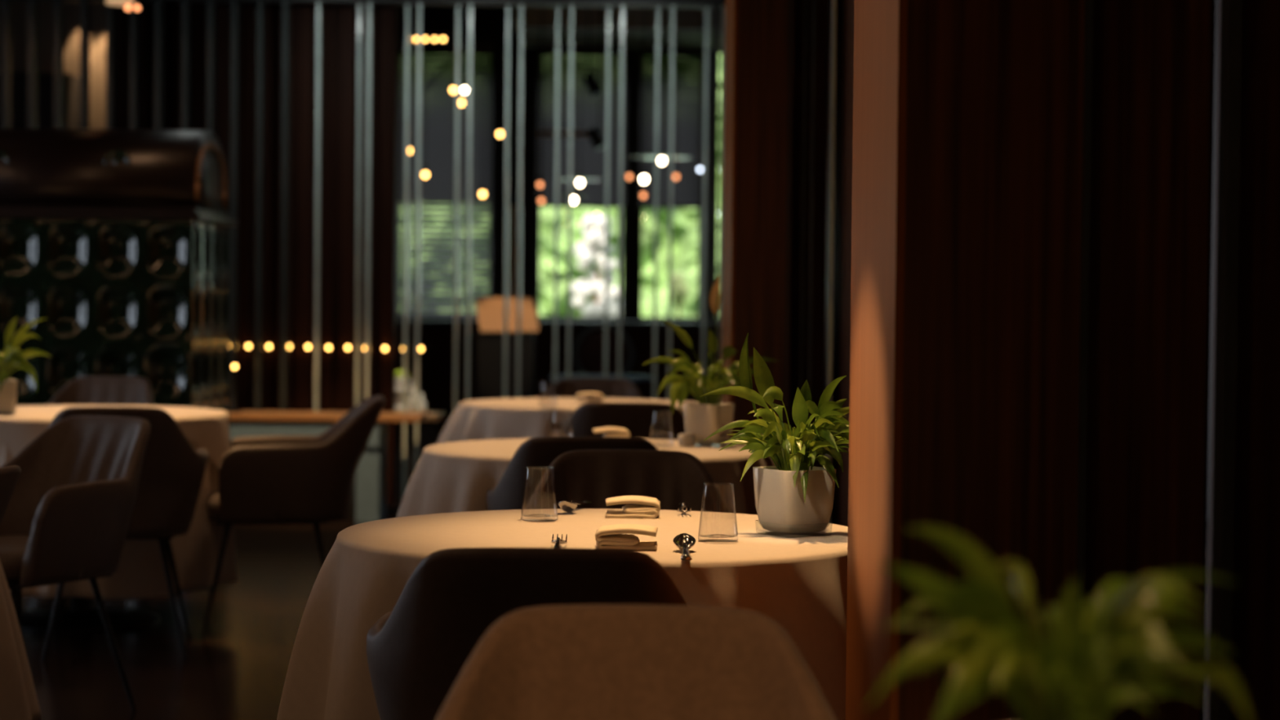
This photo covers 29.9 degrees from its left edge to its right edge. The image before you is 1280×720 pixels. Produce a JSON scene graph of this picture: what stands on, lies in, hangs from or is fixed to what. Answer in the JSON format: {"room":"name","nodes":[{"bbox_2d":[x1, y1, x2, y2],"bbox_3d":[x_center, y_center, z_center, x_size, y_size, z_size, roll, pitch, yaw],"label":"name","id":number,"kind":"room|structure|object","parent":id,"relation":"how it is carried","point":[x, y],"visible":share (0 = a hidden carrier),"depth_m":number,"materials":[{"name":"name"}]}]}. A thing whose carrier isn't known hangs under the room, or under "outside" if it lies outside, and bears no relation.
{"room":"restaurant dining room","nodes":[
{"label":"restaurant dining room","id":0,"kind":"room"},
{"bbox_2d":[0,1,106,128],"bbox_3d":[-4.380,-1.100,14.626,3.019,3.700,0.100,1,2,0],"label":"wall","id":1,"kind":"structure","parent":0,"point":[20,9],"depth_m":14.55,"materials":[{"name":"beige paint"}]},
{"bbox_2d":[0,72,79,128],"bbox_3d":[-4.653,-0.484,14.443,2.485,2.474,0.300,1,2,0],"label":"trim","id":2,"kind":"structure","parent":1,"relation":"attached to","point":[19,80],"depth_m":14.27,"materials":[{"name":"paint"}]},
{"bbox_2d":[115,2,397,505],"bbox_3d":[-2.138,-1.042,13.327,1.565,3.700,0.100,1,2,0],"label":"wall","id":3,"kind":"structure","parent":0,"point":[339,23],"depth_m":13.29,"materials":[{"name":"brown wood"}]},
{"bbox_2d":[228,342,435,351],"bbox_3d":[-1.779,-0.073,13.290,1.284,0.039,0.028,1,2,0],"label":"string","id":4,"kind":"object","parent":3,"relation":"attached to","point":[308,345],"visible":0.78,"depth_m":13.30,"materials":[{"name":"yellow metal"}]},
{"bbox_2d":[395,5,720,321],"bbox_3d":[-0.987,-1.278,20.448,10.000,3.800,0.150,1,2,0],"label":"window frame","id":5,"kind":"structure","parent":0,"point":[437,16],"depth_m":20.36,"materials":[{"name":"paint"}]},
{"bbox_2d":[395,53,493,318],"bbox_3d":[-1.662,-1.507,20.442,0.827,2.304,0.070,1,2,0],"label":"window","id":6,"kind":"structure","parent":5,"relation":"in","point":[493,54],"depth_m":20.43,"materials":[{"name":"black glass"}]},
{"bbox_2d":[395,41,493,317],"bbox_3d":[-1.661,-1.523,20.306,0.827,2.324,0.060,1,2,0],"label":"blind","id":7,"kind":"object","parent":6,"relation":"attached to","point":[438,187],"visible":0.65,"depth_m":20.30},
{"bbox_2d":[509,205,522,297],"bbox_3d":[-1.057,-0.827,20.360,0.102,0.962,0.050,1,2,0],"label":"trim","id":8,"kind":"structure","parent":5,"relation":"attached to","point":[513,210],"depth_m":20.33,"materials":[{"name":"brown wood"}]},
{"bbox_2d":[537,129,587,137],"bbox_3d":[-0.635,-1.908,20.225,0.448,0.051,0.060,1,2,0],"label":"trim","id":9,"kind":"structure","parent":5,"relation":"attached to","point":[544,132],"depth_m":20.19,"materials":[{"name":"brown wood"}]},
{"bbox_2d":[535,56,627,319],"bbox_3d":[-0.498,-1.495,20.442,0.765,2.304,0.070,1,2,0],"label":"window","id":10,"kind":"structure","parent":5,"relation":"in","point":[538,208],"depth_m":20.43,"materials":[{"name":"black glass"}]},
{"bbox_2d":[535,45,627,208],"bbox_3d":[-0.493,-1.983,20.293,0.765,1.381,0.060,1,2,0],"label":"blind","id":11,"kind":"object","parent":10,"relation":"attached to","point":[593,162],"visible":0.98,"depth_m":20.29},
{"bbox_2d":[515,6,721,48],"bbox_3d":[-0.135,-2.835,19.579,1.688,0.422,1.500,1,2,0],"label":"trim","id":12,"kind":"structure","parent":5,"relation":"attached to","point":[689,27],"depth_m":18.84,"materials":[{"name":"paint"}]},
{"bbox_2d":[637,57,703,320],"bbox_3d":[0.261,-1.488,20.442,0.538,2.304,0.070,1,2,0],"label":"window","id":13,"kind":"structure","parent":5,"relation":"in","point":[700,212],"depth_m":20.43,"materials":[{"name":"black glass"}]},
{"bbox_2d":[639,46,704,208],"bbox_3d":[0.266,-1.976,20.293,0.538,1.381,0.060,1,2,0],"label":"blind","id":14,"kind":"object","parent":13,"relation":"attached to","point":[687,188],"visible":0.7,"depth_m":20.29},
{"bbox_2d":[709,49,724,320],"bbox_3d":[0.729,-1.483,20.442,0.261,2.304,0.070,1,2,0],"label":"window","id":15,"kind":"structure","parent":5,"relation":"in","point":[712,50],"depth_m":20.41,"materials":[{"name":"clear glass"}]},
{"bbox_2d":[21,502,1210,719],"bbox_3d":[-1.010,0.970,9.731,10.000,0.100,21.400,1,2,0],"label":"floor","id":16,"kind":"structure","parent":0,"point":[238,671],"depth_m":7.99,"materials":[{"name":"wood"}]},
{"bbox_2d":[0,465,21,524],"bbox_3d":[-1.640,0.633,5.014,0.636,0.827,0.570,1,2,6],"label":"upholstered armchair","id":17,"kind":"object","parent":16,"relation":"on","point":[9,475],"visible":1,"depth_m":5.04,"materials":[{"name":"black leather"}]},
{"bbox_2d":[0,415,150,711],"bbox_3d":[-1.708,0.583,6.788,0.570,0.827,0.636,1,2,30],"label":"upholstered armchair","id":18,"kind":"object","parent":16,"relation":"on","point":[67,517],"visible":0.98,"depth_m":6.76,"materials":[{"name":"brown leather"}]},
{"bbox_2d":[0,534,29,582],"bbox_3d":[-1.751,0.550,6.712,0.382,0.092,0.444,1,2,30],"label":"seat cushion","id":19,"kind":"object","parent":18,"relation":"on","point":[13,550],"depth_m":6.49,"materials":[{"name":"beige leather"}]},
{"bbox_2d":[47,375,153,405],"bbox_3d":[-2.297,0.489,9.954,0.570,0.827,0.636,1,2,8],"label":"upholstered armchair","id":20,"kind":"object","parent":16,"relation":"on","point":[92,389],"visible":0.12,"depth_m":10.19,"materials":[{"name":"brown leather"}]},
{"bbox_2d":[0,128,237,416],"bbox_3d":[-2.747,-0.099,11.075,1.605,1.929,1.015,1,2,0],"label":"stove","id":21,"kind":"object","parent":16,"relation":"on","point":[118,239],"visible":0.59,"depth_m":10.62,"materials":[{"name":"tile"}]},
{"bbox_2d":[40,406,208,661],"bbox_3d":[-1.717,0.552,7.893,0.570,0.827,0.636,0,2,-9],"label":"upholstered armchair","id":22,"kind":"object","parent":16,"relation":"on","point":[172,474],"visible":0.5,"depth_m":7.72,"materials":[{"name":"brown leather"}]},
{"bbox_2d":[200,395,385,637],"bbox_3d":[-1.230,0.540,8.527,0.636,0.827,0.570,0,2,-9],"label":"upholstered armchair","id":23,"kind":"object","parent":16,"relation":"on","point":[273,479],"visible":0.99,"depth_m":8.29,"materials":[{"name":"brown leather"}]},
{"bbox_2d":[206,489,218,518],"bbox_3d":[-1.315,0.505,8.513,0.444,0.092,0.382,0,2,-9],"label":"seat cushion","id":24,"kind":"object","parent":23,"relation":"on","point":[212,504],"depth_m":8.35,"materials":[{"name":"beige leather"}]},
{"bbox_2d":[228,410,427,522],"bbox_3d":[-1.726,0.556,12.621,1.177,0.553,0.440,1,2,0],"label":"sideboard","id":25,"kind":"object","parent":16,"relation":"on","point":[368,498],"visible":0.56,"depth_m":12.44,"materials":[{"name":"brown wood"}]},
{"bbox_2d":[228,364,241,412],"bbox_3d":[-2.140,0.149,12.670,0.080,0.251,0.080,1,2,0],"label":"table lamp","id":26,"kind":"object","parent":25,"relation":"on","point":[234,366],"visible":0.97,"depth_m":12.66,"materials":[{"name":"black metal"}]},
{"bbox_2d":[0,0,725,512],"bbox_3d":[-2.712,-0.813,12.998,6.360,3.250,0.150,1,2,0],"label":"slatted screen","id":27,"kind":"object","parent":16,"relation":"on","point":[6,5],"visible":0.5,"depth_m":12.95,"materials":[{"name":"metal"}]},
{"bbox_2d":[394,411,445,502],"bbox_3d":[-1.343,0.555,13.771,0.420,0.499,0.400,1,2,0],"label":"sideboard","id":28,"kind":"object","parent":16,"relation":"on","point":[429,428],"visible":0.29,"depth_m":13.59,"materials":[{"name":"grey wood"}]},
{"bbox_2d":[408,384,415,412],"bbox_3d":[-1.283,0.225,13.632,0.054,0.170,0.054,1,2,0],"label":"glass bottle","id":29,"kind":"object","parent":28,"relation":"on","point":[411,406],"visible":0.54,"depth_m":13.61,"materials":[{"name":"clear glass"}]},
{"bbox_2d":[475,297,539,399],"bbox_3d":[-0.838,0.190,15.041,0.418,1.168,0.260,1,2,0],"label":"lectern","id":30,"kind":"object","parent":16,"relation":"on","point":[490,310],"visible":0.54,"depth_m":14.93,"materials":[{"name":"brown wood"}]},
{"bbox_2d":[366,547,687,719],"bbox_3d":[-0.152,0.680,3.844,0.570,0.827,0.636,1,2,0],"label":"upholstered armchair","id":31,"kind":"object","parent":16,"relation":"on","point":[417,651],"visible":0.59,"depth_m":3.55,"materials":[{"name":"black leather"}]},
{"bbox_2d":[395,318,721,432],"bbox_3d":[-0.702,0.155,19.987,3.800,0.966,0.650,1,2,0],"label":"wall","id":32,"kind":"structure","parent":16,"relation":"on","point":[437,362],"depth_m":19.67,"materials":[{"name":"paint"}]},
{"bbox_2d":[485,436,657,510],"bbox_3d":[-0.140,0.605,6.573,0.570,0.827,0.636,1,2,0],"label":"upholstered armchair","id":33,"kind":"object","parent":16,"relation":"on","point":[535,454],"visible":0.13,"depth_m":6.28,"materials":[{"name":"black leather"}]},
{"bbox_2d":[545,377,643,399],"bbox_3d":[-0.205,0.498,10.374,0.570,0.827,0.636,1,2,0],"label":"upholstered armchair","id":34,"kind":"object","parent":16,"relation":"on","point":[610,388],"visible":0.05,"depth_m":10.62,"materials":[{"name":"black leather"}]},
{"bbox_2d":[550,373,657,381],"bbox_3d":[-0.232,0.436,15.018,0.670,0.690,0.670,1,2,0],"label":"round table","id":35,"kind":"object","parent":16,"relation":"on","point":[631,377],"visible":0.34,"depth_m":14.86,"materials":[{"name":"beige fabric"}]},
{"bbox_2d":[573,324,634,374],"bbox_3d":[-0.247,0.257,16.023,0.408,0.993,0.420,1,2,0],"label":"chair","id":36,"kind":"object","parent":16,"relation":"on","point":[590,353],"visible":0.54,"depth_m":16.19,"materials":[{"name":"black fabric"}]},
{"bbox_2d":[560,402,685,439],"bbox_3d":[-0.045,0.550,8.572,0.570,0.827,0.636,1,2,0],"label":"upholstered armchair","id":37,"kind":"object","parent":16,"relation":"on","point":[635,417],"visible":0.12,"depth_m":8.27,"materials":[{"name":"black leather"}]},
{"bbox_2d":[524,449,729,512],"bbox_3d":[-0.033,0.636,5.466,0.570,0.827,0.636,1,2,0],"label":"upholstered armchair","id":38,"kind":"object","parent":16,"relation":"on","point":[673,477],"visible":0.15,"depth_m":5.70,"materials":[{"name":"black leather"}]},
{"bbox_2d":[435,604,835,719],"bbox_3d":[-0.007,0.717,2.598,0.570,0.827,0.636,1,2,0],"label":"upholstered armchair","id":39,"kind":"object","parent":16,"relation":"on","point":[591,661],"visible":1,"depth_m":2.83,"materials":[{"name":"brown fabric"}]},
{"bbox_2d":[784,0,791,423],"bbox_3d":[0.490,-0.416,7.951,0.008,2.800,0.030,1,2,0],"label":"trim","id":40,"kind":"structure","parent":16,"relation":"on","point":[790,1],"depth_m":7.94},
{"bbox_3d":[-2.006,0.569,8.620,0.980,0.745,0.980,1,2,0],"label":"round table","id":41,"kind":"object","parent":16,"relation":"on","visible":0},
{"bbox_2d":[0,435,237,599],"bbox_3d":[-2.000,0.493,8.614,1.119,0.612,1.126,1,2,0],"label":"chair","id":42,"kind":"object","parent":41,"relation":"on","point":[140,573],"visible":0.24,"depth_m":8.27,"materials":[{"name":"fabric"}]},
{"bbox_2d":[0,404,231,467],"bbox_3d":[-2.002,0.306,8.614,1.039,0.243,1.040,0,2,-33],"label":"cloth","id":43,"kind":"object","parent":42,"relation":"on","point":[207,428],"visible":0.53,"depth_m":8.41,"materials":[{"name":"fabric"}]},
{"bbox_2d":[0,316,52,415],"bbox_3d":[-2.180,0.021,8.316,0.305,0.344,0.221,1,2,0],"label":"peace lily","id":44,"kind":"object","parent":43,"relation":"on","point":[8,388],"visible":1,"depth_m":8.29,"materials":[{"name":"green plant"}]},
{"bbox_2d":[0,379,17,413],"bbox_3d":[-2.222,0.128,8.307,0.119,0.116,0.119,0,2,-23],"label":"pot","id":45,"kind":"object","parent":44,"relation":"attached to","point":[8,388],"depth_m":8.27,"materials":[{"name":"white ceramic"}]},
{"bbox_2d":[720,0,794,466],"bbox_3d":[0.405,-0.430,8.441,0.198,2.800,0.900,1,2,0],"label":"wall","id":46,"kind":"structure","parent":0,"point":[756,79],"depth_m":7.99,"materials":[{"name":"brown wood"}]},
{"bbox_2d":[824,0,854,526],"bbox_3d":[0.724,-0.420,8.191,0.100,2.800,9.600,1,2,0],"label":"wall","id":47,"kind":"structure","parent":0,"point":[845,8],"depth_m":8.01,"materials":[{"name":"brown wood"}]},
{"bbox_2d":[799,0,807,390],"bbox_3d":[0.542,-0.417,7.991,0.010,2.800,0.030,1,2,0],"label":"trim","id":48,"kind":"structure","parent":47,"relation":"attached to","point":[805,2],"depth_m":7.98,"materials":[{"name":"metal"}]},
{"bbox_2d":[789,0,829,466],"bbox_3d":[0.564,-0.430,8.466,0.120,2.800,0.850,1,2,0],"label":"trim","id":49,"kind":"structure","parent":47,"relation":"attached to","point":[822,11],"depth_m":8.04,"materials":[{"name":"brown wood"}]},
{"bbox_2d":[807,0,816,466],"bbox_3d":[0.556,-0.411,7.791,0.010,2.800,0.030,1,2,0],"label":"trim","id":50,"kind":"structure","parent":47,"relation":"attached to","point":[814,2],"depth_m":7.78,"materials":[{"name":"metal"}]},
{"bbox_2d":[826,0,836,523],"bbox_3d":[0.598,-0.402,7.492,0.012,2.800,0.030,1,2,0],"label":"trim","id":51,"kind":"structure","parent":47,"relation":"attached to","point":[833,2],"depth_m":7.48,"materials":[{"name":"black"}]},
{"bbox_2d":[845,0,1084,719],"bbox_3d":[0.480,-0.296,3.643,0.254,2.800,0.700,1,2,0],"label":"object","id":52,"kind":"structure","parent":47,"relation":"attached to","point":[967,140],"depth_m":3.30,"materials":[{"name":"brown wood"}]},
{"bbox_2d":[1075,0,1093,702],"bbox_3d":[0.612,-0.286,3.303,0.009,2.800,0.050,1,2,0],"label":"trim","id":53,"kind":"structure","parent":47,"relation":"attached to","point":[1088,6],"depth_m":3.29,"materials":[{"name":"metal"}]},
{"bbox_2d":[1084,0,1212,719],"bbox_3d":[0.702,-0.286,3.353,0.170,2.800,0.080,1,2,0],"label":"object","id":54,"kind":"structure","parent":47,"relation":"attached to","point":[1152,59],"depth_m":3.32,"materials":[{"name":"brown wood"}]},
{"bbox_2d":[1200,0,1215,719],"bbox_3d":[0.790,-0.285,3.358,0.006,2.800,0.070,1,2,0],"label":"trim","id":55,"kind":"structure","parent":47,"relation":"attached to","point":[1213,1],"depth_m":3.33,"materials":[{"name":"brown wood"}]},
{"bbox_2d":[1208,0,1242,719],"bbox_3d":[0.804,-0.283,3.273,0.017,2.800,0.050,1,2,0],"label":"trim","id":56,"kind":"structure","parent":47,"relation":"attached to","point":[1231,32],"depth_m":3.26,"materials":[{"name":"metal"}]},
{"bbox_2d":[1207,0,1279,719],"bbox_3d":[1.034,-0.283,3.343,0.438,2.800,0.100,1,2,0],"label":"trim","id":57,"kind":"structure","parent":47,"relation":"attached to","point":[1255,626],"depth_m":3.30,"materials":[{"name":"brown wood"}]},
{"bbox_2d":[1206,2,1218,519],"bbox_3d":[2.240,-0.990,13.027,3.540,3.700,0.100,1,2,0],"label":"wall","id":58,"kind":"structure","parent":0,"point":[1216,5],"depth_m":12.99,"materials":[{"name":"paint"}]},
{"bbox_3d":[-0.982,-1.827,6.002,10.000,0.100,14.100,1,2,0],"label":"ceiling","id":59,"kind":"structure","parent":0,"visible":0},
{"bbox_2d":[105,0,140,10],"bbox_3d":[-2.544,-1.831,11.752,0.148,0.242,0.140,2,2,41],"label":"ceiling lamp","id":60,"kind":"object","parent":59,"relation":"attached to","point":[127,3],"visible":1,"depth_m":11.74,"materials":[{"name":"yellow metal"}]},
{"bbox_3d":[-0.970,-3.024,16.673,10.000,0.100,7.300,1,2,0],"label":"ceiling","id":61,"kind":"structure","parent":0,"visible":0},
{"bbox_2d":[422,5,427,177],"bbox_3d":[-1.510,-2.138,16.948,0.036,1.697,0.036,1,2,0],"label":"pendant lamp","id":62,"kind":"object","parent":61,"relation":"hanging from","point":[424,174],"visible":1,"depth_m":16.95,"materials":[{"name":"black metal"}]},
{"bbox_2d":[400,5,452,40],"bbox_3d":[-1.413,-2.538,15.936,0.340,0.840,0.036,1,2,0],"label":"track light","id":63,"kind":"object","parent":61,"relation":"hanging from","point":[424,33],"visible":0.8,"depth_m":15.93,"materials":[{"name":"black metal"}]},
{"bbox_2d":[459,5,463,105],"bbox_3d":[-1.275,-2.408,17.190,0.036,1.167,0.036,1,2,0],"label":"pendant lamp","id":64,"kind":"object","parent":61,"relation":"hanging from","point":[461,102],"visible":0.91,"depth_m":17.19,"materials":[{"name":"black metal"}]},
{"bbox_2d":[480,6,484,196],"bbox_3d":[-1.104,-2.068,16.949,0.036,1.830,0.036,1,2,0],"label":"pendant lamp","id":65,"kind":"object","parent":61,"relation":"hanging from","point":[482,193],"visible":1,"depth_m":16.96,"materials":[{"name":"black metal"}]},
{"bbox_2d":[497,6,502,137],"bbox_3d":[-0.983,-2.279,16.944,0.036,1.405,0.036,1,2,0],"label":"pendant lamp","id":66,"kind":"object","parent":61,"relation":"hanging from","point":[500,133],"visible":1,"depth_m":16.95,"materials":[{"name":"black metal"}]},
{"bbox_2d":[537,6,542,187],"bbox_3d":[-0.724,-2.129,17.548,0.036,1.733,0.036,1,2,0],"label":"pendant lamp","id":67,"kind":"object","parent":61,"relation":"hanging from","point":[540,184],"visible":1,"depth_m":17.55,"materials":[{"name":"black metal"}]},
{"bbox_2d":[538,6,543,203],"bbox_3d":[-0.714,-2.071,17.549,0.036,1.850,0.036,1,2,0],"label":"pendant lamp","id":68,"kind":"object","parent":61,"relation":"hanging from","point":[540,200],"visible":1,"depth_m":17.56,"materials":[{"name":"black metal"}]},
{"bbox_2d":[560,7,586,203],"bbox_3d":[-0.449,-2.018,16.450,0.180,1.888,0.180,1,2,0],"label":"pendant lamp","id":69,"kind":"object","parent":61,"relation":"hanging from","point":[575,194],"visible":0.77,"depth_m":16.45,"materials":[{"name":"black metal"}]},
{"bbox_2d":[559,7,601,186],"bbox_3d":[-0.416,-2.103,16.948,0.300,1.745,0.300,1,2,0],"label":"pendant lamp","id":70,"kind":"object","parent":61,"relation":"hanging from","point":[580,178],"visible":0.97,"depth_m":16.95,"materials":[{"name":"black metal"}]},
{"bbox_2d":[582,7,603,97],"bbox_3d":[-0.359,-2.523,18.527,0.163,0.992,0.098,1,2,15],"label":"track spotlight","id":71,"kind":"object","parent":61,"relation":"hanging from","point":[591,82],"visible":0.96,"depth_m":18.51,"materials":[{"name":"black metal"}]},
{"bbox_2d":[585,7,605,151],"bbox_3d":[-0.323,-2.288,18.034,0.163,1.435,0.098,1,2,15],"label":"track spotlight","id":72,"kind":"object","parent":61,"relation":"hanging from","point":[594,135],"visible":0.94,"depth_m":18.03,"materials":[{"name":"black metal"}]},
{"bbox_2d":[626,7,631,179],"bbox_3d":[-0.070,-2.155,17.547,0.036,1.668,0.036,1,2,0],"label":"pendant lamp","id":73,"kind":"object","parent":61,"relation":"hanging from","point":[628,175],"visible":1,"depth_m":17.55,"materials":[{"name":"black metal"}]},
{"bbox_2d":[640,39,645,198],"bbox_3d":[0.033,-2.086,17.549,0.036,1.803,0.036,1,2,0],"label":"pendant lamp","id":74,"kind":"object","parent":61,"relation":"hanging from","point":[643,194],"visible":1,"depth_m":17.56,"materials":[{"name":"black metal"}]},
{"bbox_2d":[640,8,647,182],"bbox_3d":[0.036,-2.081,16.349,0.044,1.748,0.044,1,2,0],"label":"pendant lamp","id":75,"kind":"object","parent":61,"relation":"hanging from","point":[643,179],"visible":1,"depth_m":16.36,"materials":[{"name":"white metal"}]},
{"bbox_2d":[631,8,693,164],"bbox_3d":[0.163,-2.177,16.946,0.440,1.585,0.440,1,2,0],"label":"pendant lamp","id":76,"kind":"object","parent":61,"relation":"hanging from","point":[661,156],"visible":0.95,"depth_m":16.95,"materials":[{"name":"black metal"}]},
{"bbox_2d":[673,8,678,179],"bbox_3d":[0.272,-2.153,17.547,0.036,1.664,0.036,1,2,0],"label":"pendant lamp","id":77,"kind":"object","parent":61,"relation":"hanging from","point":[676,175],"visible":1,"depth_m":17.55,"materials":[{"name":"black metal"}]},
{"bbox_2d":[697,8,702,171],"bbox_3d":[0.447,-2.182,17.546,0.028,1.604,0.028,1,2,0],"label":"pendant lamp","id":78,"kind":"object","parent":61,"relation":"hanging from","point":[700,169],"visible":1,"depth_m":17.55,"materials":[{"name":"black metal"}]},
{"bbox_3d":[-0.067,0.702,4.501,0.980,0.745,0.980,1,2,0],"label":"round table","id":79,"kind":"object","parent":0,"visible":0},
{"bbox_2d":[276,508,848,719],"bbox_3d":[-0.052,0.687,4.500,1.266,0.732,1.227,-1,2,-39],"label":"tablecloth","id":80,"kind":"object","parent":79,"relation":"on","point":[800,584],"visible":0.46,"depth_m":4.21,"materials":[{"name":"fabric"}]},
{"bbox_2d":[520,466,558,521],"bbox_3d":[-0.197,0.262,4.697,0.073,0.103,0.073,1,2,0],"label":"glass tumbler","id":81,"kind":"object","parent":80,"relation":"on","point":[531,516],"visible":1,"depth_m":4.69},
{"bbox_2d":[551,533,567,547],"bbox_3d":[-0.142,0.317,4.141,0.028,0.017,0.220,1,2,0],"label":"fork","id":82,"kind":"object","parent":80,"relation":"on","point":[558,541],"visible":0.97,"depth_m":4.19,"materials":[{"name":"metal"}]},
{"bbox_2d":[557,500,591,511],"bbox_3d":[-0.131,0.293,4.922,0.040,0.026,0.216,1,2,11],"label":"spoon","id":83,"kind":"object","parent":80,"relation":"on","point":[566,506],"visible":1,"depth_m":4.83,"materials":[{"name":"metal"}]},
{"bbox_2d":[557,501,577,511],"bbox_3d":[-0.147,0.295,4.846,0.040,0.026,0.061,1,2,11],"label":"bowl","id":84,"kind":"object","parent":83,"relation":"attached to","point":[566,506],"depth_m":4.83,"materials":[{"name":"metal"}]},
{"bbox_2d":[595,524,657,551],"bbox_3d":[-0.024,0.309,4.205,0.110,0.041,0.087,1,2,0],"label":"folded napkin","id":85,"kind":"object","parent":80,"relation":"on","point":[615,536],"visible":0.99,"depth_m":4.16,"materials":[{"name":"fabric"}]},
{"bbox_2d":[605,495,660,518],"bbox_3d":[-0.014,0.293,4.799,0.110,0.041,0.087,1,2,0],"label":"folded napkin","id":86,"kind":"object","parent":80,"relation":"on","point":[648,507],"visible":1,"depth_m":4.76,"materials":[{"name":"fabric"}]},
{"bbox_2d":[672,533,695,560],"bbox_3d":[0.077,0.319,4.084,0.040,0.026,0.216,1,2,0],"label":"spoon","id":87,"kind":"object","parent":80,"relation":"on","point":[683,541],"visible":1,"depth_m":4.16,"materials":[{"name":"metal"}]},
{"bbox_2d":[672,533,695,550],"bbox_3d":[0.077,0.316,4.161,0.040,0.026,0.061,1,2,0],"label":"bowl","id":88,"kind":"object","parent":87,"relation":"on","point":[680,539],"depth_m":4.17,"materials":[{"name":"metal"}]},
{"bbox_2d":[697,483,737,542],"bbox_3d":[0.141,0.275,4.337,0.073,0.103,0.073,1,2,0],"label":"glass tumbler","id":89,"kind":"object","parent":80,"relation":"on","point":[708,535],"visible":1,"depth_m":4.33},
{"bbox_2d":[699,333,848,537],"bbox_3d":[0.294,0.137,4.463,0.273,0.374,0.260,2,2,38],"label":"peace lily","id":90,"kind":"object","parent":80,"relation":"on","point":[794,498],"visible":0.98,"depth_m":4.44,"materials":[{"name":"green plant"}]},
{"bbox_2d":[752,466,836,533],"bbox_3d":[0.287,0.259,4.469,0.119,0.116,0.119,-1,2,-34],"label":"pot","id":91,"kind":"object","parent":90,"relation":"on","point":[780,492],"depth_m":4.42,"materials":[{"name":"white ceramic"}]},
{"bbox_3d":[-0.126,0.634,6.930,0.980,0.745,0.980,1,2,0],"label":"round table","id":92,"kind":"object","parent":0,"visible":0},
{"bbox_2d":[396,438,775,517],"bbox_3d":[-0.103,0.619,6.938,1.297,0.732,1.314,0,2,-29],"label":"tablecloth","id":93,"kind":"object","parent":92,"relation":"on","point":[453,477],"visible":0.19,"depth_m":6.62,"materials":[{"name":"fabric"}]},
{"bbox_2d":[592,426,630,437],"bbox_3d":[-0.088,0.224,7.252,0.110,0.041,0.087,0,2,-6],"label":"folded napkin","id":94,"kind":"object","parent":93,"relation":"on","point":[622,433],"visible":0.68,"depth_m":7.21,"materials":[{"name":"fabric"}]},
{"bbox_2d":[677,432,695,446],"bbox_3d":[0.137,0.233,7.027,0.052,0.038,0.052,1,2,0],"label":"salt cellar","id":95,"kind":"object","parent":93,"relation":"on","point":[686,439],"visible":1,"depth_m":7.01,"materials":[{"name":"white ceramic"}]},
{"bbox_2d":[640,274,779,447],"bbox_3d":[0.209,0.000,7.057,0.287,0.504,0.305,2,2,40],"label":"peace lily","id":96,"kind":"object","parent":93,"relation":"on","point":[702,419],"visible":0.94,"depth_m":7.02,"materials":[{"name":"green plant"}]},
{"bbox_2d":[683,402,734,444],"bbox_3d":[0.202,0.186,7.058,0.119,0.116,0.119,1,2,30],"label":"pot","id":97,"kind":"object","parent":96,"relation":"on","point":[701,420],"depth_m":7.01,"materials":[{"name":"white ceramic"}]},
{"bbox_3d":[-0.236,0.555,9.749,0.980,0.745,0.980,1,2,0],"label":"round table","id":98,"kind":"object","parent":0,"visible":0},
{"bbox_2d":[437,397,693,444],"bbox_3d":[-0.236,0.539,9.761,1.322,0.732,1.302,2,2,33],"label":"tablecloth","id":99,"kind":"object","parent":98,"relation":"on","point":[521,417],"visible":0.24,"depth_m":9.41,"materials":[{"name":"fabric"}]},
{"bbox_2d":[576,391,604,403],"bbox_3d":[-0.204,0.152,9.778,0.110,0.041,0.087,0,2,-6],"label":"folded napkin","id":100,"kind":"object","parent":99,"relation":"on","point":[600,398],"visible":1,"depth_m":9.74,"materials":[{"name":"fabric"}]},
{"bbox_3d":[0.012,0.772,2.002,0.980,0.745,0.980,1,2,0],"label":"round table","id":101,"kind":"object","parent":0,"visible":0},
{"bbox_3d":[0.006,0.758,1.970,1.333,0.731,1.354,1,2,0],"label":"tablecloth","id":102,"kind":"object","parent":101,"relation":"on","visible":0},
{"bbox_2d":[866,526,1251,719],"bbox_3d":[0.305,0.261,1.751,0.284,0.278,0.251,1,2,0],"label":"peace lily","id":103,"kind":"object","parent":102,"relation":"on","point":[985,633],"visible":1,"depth_m":1.73,"materials":[{"name":"green plant"}]},
{"bbox_3d":[-2.127,0.649,5.681,0.980,0.745,0.980,1,2,0],"label":"round table","id":104,"kind":"object","parent":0,"visible":0},
{"bbox_2d":[0,561,41,719],"bbox_3d":[-2.116,0.599,5.669,1.326,0.662,1.304,1,2,0],"label":"tablecloth","id":105,"kind":"object","parent":104,"relation":"on","point":[18,696],"visible":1,"depth_m":5.76,"materials":[{"name":"fabric"}]},
{"label":"outside","id":106,"kind":"structure","parent":0,"visible":0},
{"bbox_3d":[-1.004,0.409,30.298,26.000,0.080,19.450,1,2,0],"label":"floor","id":107,"kind":"structure","parent":106,"visible":0},
{"bbox_2d":[399,53,724,317],"bbox_3d":[-1.972,-2.776,27.189,20.004,6.598,3.503,1,2,0],"label":"trees","id":108,"kind":"object","parent":107,"relation":"on","point":[685,220],"visible":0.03,"depth_m":26.05,"materials":[{"name":"green plant"}]},
{"bbox_2d":[571,214,622,308],"bbox_3d":[-0.433,-0.465,24.319,0.554,2.009,0.454,1,2,0],"label":"flowering shrub","id":109,"kind":"object","parent":107,"relation":"on","point":[593,229],"visible":0.83,"depth_m":24.21,"materials":[{"name":"white plant"}]},
{"bbox_2d":[581,302,622,316],"bbox_3d":[-0.371,0.012,23.209,0.400,1.120,0.400,1,2,0],"label":"urn","id":110,"kind":"object","parent":107,"relation":"on","point":[589,308],"visible":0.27,"depth_m":23.03,"materials":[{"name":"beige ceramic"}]},
{"bbox_2d":[667,273,689,316],"bbox_3d":[0.358,-0.107,22.525,0.204,1.411,0.214,1,2,0],"label":"tree","id":111,"kind":"object","parent":107,"relation":"on","point":[680,291],"visible":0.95,"depth_m":22.43,"materials":[{"name":"green plant"}]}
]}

